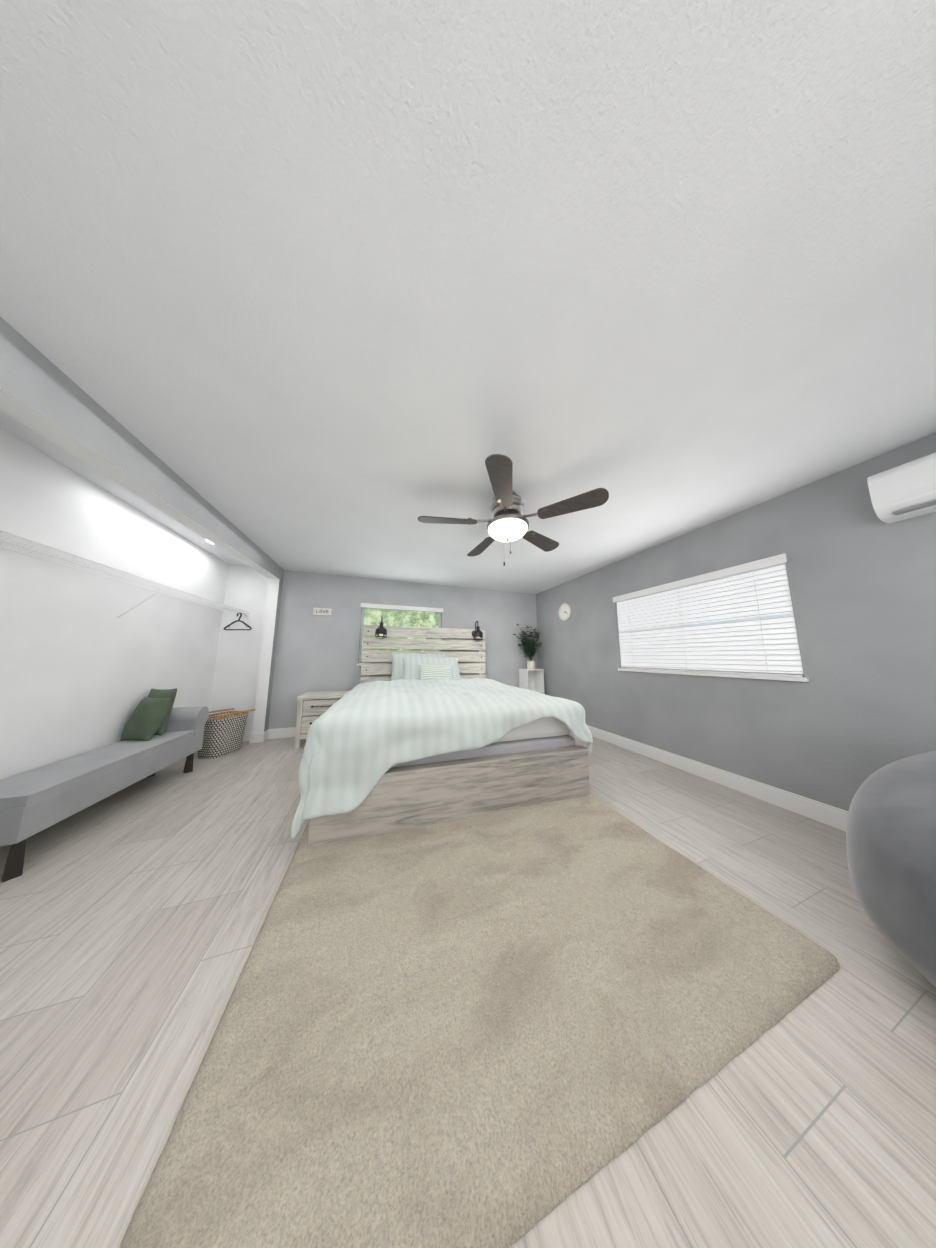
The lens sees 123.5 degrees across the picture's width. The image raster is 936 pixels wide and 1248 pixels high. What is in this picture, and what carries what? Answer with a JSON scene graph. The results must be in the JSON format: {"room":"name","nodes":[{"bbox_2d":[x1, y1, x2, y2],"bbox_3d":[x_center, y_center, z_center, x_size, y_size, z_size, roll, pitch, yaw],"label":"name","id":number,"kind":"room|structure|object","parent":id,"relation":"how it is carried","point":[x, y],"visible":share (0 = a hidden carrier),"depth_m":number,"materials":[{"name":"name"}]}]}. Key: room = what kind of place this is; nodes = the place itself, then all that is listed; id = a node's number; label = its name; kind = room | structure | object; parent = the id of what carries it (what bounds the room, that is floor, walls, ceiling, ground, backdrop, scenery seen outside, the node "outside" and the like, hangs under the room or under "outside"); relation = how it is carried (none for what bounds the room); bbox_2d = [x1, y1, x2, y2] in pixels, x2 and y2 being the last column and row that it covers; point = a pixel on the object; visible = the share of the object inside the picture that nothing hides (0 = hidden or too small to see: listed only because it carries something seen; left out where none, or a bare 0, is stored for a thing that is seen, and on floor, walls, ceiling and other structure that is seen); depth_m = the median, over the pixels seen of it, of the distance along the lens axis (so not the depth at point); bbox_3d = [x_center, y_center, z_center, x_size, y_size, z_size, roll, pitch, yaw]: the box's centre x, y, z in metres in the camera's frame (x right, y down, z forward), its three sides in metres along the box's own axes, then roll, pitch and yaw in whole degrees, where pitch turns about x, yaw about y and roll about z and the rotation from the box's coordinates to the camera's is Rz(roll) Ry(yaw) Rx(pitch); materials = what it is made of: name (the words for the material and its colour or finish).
{"room":"bedroom","nodes":[
{"label":"bedroom","id":0,"kind":"room"},
{"bbox_2d":[0,427,228,779],"bbox_3d":[-2.372,0.040,0.988,0.690,2.440,5.340,3,-8,-19],"label":"wall","id":1,"kind":"structure","parent":0,"point":[83,668],"depth_m":1.88,"materials":[{"name":"white paint"}]},
{"bbox_2d":[0,530,251,632],"bbox_3d":[-2.697,-0.210,2.124,0.468,0.310,3.024,3,-8,-19],"label":"wire shelf","id":2,"kind":"object","parent":1,"relation":"attached to","point":[73,563],"visible":0.94,"depth_m":1.87,"materials":[{"name":"white metal"}]},
{"bbox_2d":[0,316,283,732],"bbox_3d":[-1.984,0.059,1.120,0.130,2.440,5.340,3,-8,-19],"label":"wall","id":3,"kind":"structure","parent":0,"point":[43,395],"depth_m":1.42,"materials":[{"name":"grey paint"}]},
{"bbox_2d":[209,565,537,730],"bbox_3d":[-1.032,0.475,4.320,5.400,2.440,0.150,3,-8,-19],"label":"wall","id":4,"kind":"structure","parent":0,"point":[315,653],"depth_m":3.87,"materials":[{"name":"grey paint"}]},
{"bbox_2d":[242,730,259,743],"bbox_3d":[-3.152,1.507,3.366,0.510,0.135,0.020,3,-8,-19],"label":"baseboard","id":5,"kind":"structure","parent":4,"relation":"attached to","point":[249,736],"depth_m":3.35,"materials":[{"name":"white wood"}]},
{"bbox_2d":[264,727,295,740],"bbox_3d":[-0.706,1.622,4.195,4.400,0.135,0.020,3,-8,-19],"label":"baseboard","id":6,"kind":"structure","parent":4,"relation":"attached to","point":[277,733],"depth_m":3.53,"materials":[{"name":"white wood"}]},
{"bbox_2d":[313,607,331,615],"bbox_3d":[-2.255,-0.201,3.896,0.255,0.115,0.014,3,-8,-19],"label":"love sign","id":7,"kind":"object","parent":4,"relation":"attached to","point":[323,611],"visible":1,"depth_m":3.89,"materials":[{"name":"white wood"}]},
{"bbox_2d":[357,603,442,665],"bbox_3d":[-1.115,0.186,4.291,1.380,1.005,0.140,3,-8,-19],"label":"window","id":8,"kind":"structure","parent":4,"relation":"in","point":[396,615],"depth_m":4.30,"materials":[{"name":"white"}]},
{"bbox_2d":[0,732,935,1247],"bbox_3d":[-0.148,1.405,1.581,5.700,0.100,5.940,3,-8,-19],"label":"floor","id":9,"kind":"structure","parent":0,"point":[132,916],"depth_m":0.77,"materials":[{"name":"wood"}]},
{"bbox_2d":[0,688,208,882],"bbox_3d":[-2.720,0.972,1.924,0.405,0.830,1.445,3,-8,-19],"label":"bench","id":10,"kind":"object","parent":9,"relation":"on","point":[159,732],"visible":1,"depth_m":1.71,"materials":[{"name":"grey fabric"}]},
{"bbox_2d":[120,688,177,741],"bbox_3d":[-2.895,0.813,2.300,0.324,0.453,0.322,3,-8,-19],"label":"pillow","id":11,"kind":"object","parent":10,"relation":"on","point":[153,719],"depth_m":2.24,"materials":[{"name":"green fabric"}]},
{"bbox_2d":[197,708,255,758],"bbox_3d":[-2.941,1.286,3.009,0.359,0.476,0.461,-1,-7,9],"label":"basket","id":12,"kind":"object","parent":9,"relation":"on","point":[223,733],"visible":0.79,"depth_m":2.90,"materials":[{"name":"grey wicker"}]},
{"bbox_2d":[294,690,349,748],"bbox_3d":[-1.980,1.276,3.481,0.584,0.630,0.508,3,-8,-19],"label":"nightstand","id":13,"kind":"object","parent":9,"relation":"on","point":[312,707],"visible":0.52,"depth_m":3.25,"materials":[{"name":"white wood"}]},
{"bbox_2d":[291,616,592,847],"bbox_3d":[-0.312,0.648,3.014,2.322,1.767,2.515,3,-8,-19],"label":"bed","id":14,"kind":"object","parent":9,"relation":"on","point":[426,737],"visible":1,"depth_m":1.84,"materials":[{"name":"white fabric"}]},
{"bbox_2d":[374,616,387,639],"bbox_3d":[-1.334,0.048,3.874,0.179,0.364,0.260,3,-8,-19],"label":"sconce","id":15,"kind":"object","parent":14,"relation":"attached to","point":[380,630],"depth_m":3.82,"materials":[{"name":"grey metal"}]},
{"bbox_2d":[401,657,462,685],"bbox_3d":[-0.536,0.685,3.742,0.944,0.410,0.397,3,-8,-19],"label":"pillow","id":16,"kind":"object","parent":14,"relation":"on","point":[411,667],"depth_m":3.69,"materials":[{"name":"white fabric"}]},
{"bbox_2d":[291,677,592,838],"bbox_3d":[-0.300,1.034,2.918,2.337,0.759,2.439,3,-8,-19],"label":"duvet","id":17,"kind":"object","parent":14,"relation":"on","point":[391,749],"depth_m":1.80,"materials":[{"name":"white fabric"}]},
{"bbox_2d":[471,620,483,641],"bbox_3d":[0.157,0.112,4.327,0.179,0.364,0.260,3,-8,-19],"label":"sconce","id":18,"kind":"object","parent":14,"relation":"attached to","point":[476,634],"depth_m":4.28,"materials":[{"name":"grey metal"}]},
{"bbox_2d":[119,794,838,1247],"bbox_3d":[0.106,1.326,1.482,2.135,0.033,1.874,3,-8,-19],"label":"rug","id":19,"kind":"object","parent":9,"relation":"on","point":[507,1028],"visible":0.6,"depth_m":0.76,"materials":[{"name":"beige carpet"}]},
{"bbox_2d":[513,624,543,693],"bbox_3d":[1.141,0.852,4.623,0.558,1.784,0.487,3,-8,-19],"label":"plant stand","id":20,"kind":"object","parent":9,"relation":"on","point":[531,677],"visible":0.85,"depth_m":4.71,"materials":[{"name":"white wood"}]},
{"bbox_2d":[846,751,935,986],"bbox_3d":[2.128,0.820,0.568,1.420,0.817,1.416,3,-8,-19],"label":"bean bag","id":21,"kind":"object","parent":9,"relation":"on","point":[891,837],"visible":1,"depth_m":0.91,"materials":[{"name":"fabric"}]},
{"bbox_2d":[0,0,935,593],"bbox_3d":[-0.139,-1.114,1.906,5.700,0.100,5.940,3,-8,-19],"label":"ceiling","id":22,"kind":"structure","parent":0,"point":[354,288],"depth_m":0.82,"materials":[{"name":"white paint"}]},
{"bbox_2d":[418,454,608,565],"bbox_3d":[0.292,-0.744,2.068,1.374,0.590,1.342,3,-8,-19],"label":"ceiling fan","id":23,"kind":"object","parent":22,"relation":"hanging from","point":[509,522],"visible":1,"depth_m":1.89,"materials":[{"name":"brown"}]},
{"bbox_2d":[536,433,935,810],"bbox_3d":[2.364,0.254,2.515,0.150,2.440,5.490,3,-8,-19],"label":"wall","id":24,"kind":"structure","parent":0,"point":[848,719],"depth_m":1.87,"materials":[{"name":"grey paint"}]},
{"bbox_2d":[558,603,571,620],"bbox_3d":[1.671,-0.219,4.335,0.034,0.310,0.310,3,-8,-19],"label":"clock","id":25,"kind":"object","parent":24,"relation":"attached to","point":[565,612],"visible":1,"depth_m":4.32,"materials":[{"name":"beige"}]},
{"bbox_2d":[613,553,808,681],"bbox_3d":[2.290,0.027,2.657,0.140,0.985,1.570,3,-8,-19],"label":"window","id":26,"kind":"structure","parent":24,"relation":"in","point":[737,621],"depth_m":2.37,"materials":[{"name":"white plastic"}]},
{"bbox_2d":[587,725,847,831],"bbox_3d":[2.258,1.402,2.411,0.016,0.135,5.340,3,-8,-19],"label":"baseboard","id":27,"kind":"structure","parent":24,"relation":"attached to","point":[832,816],"depth_m":2.15,"materials":[{"name":"white wood"}]},
{"bbox_2d":[867,452,935,523],"bbox_3d":[2.702,-0.832,1.124,0.201,0.280,0.940,3,-8,-19],"label":"air conditioner","id":28,"kind":"object","parent":24,"relation":"attached to","point":[903,492],"visible":1,"depth_m":1.44,"materials":[{"name":"white plastic"}]}
]}

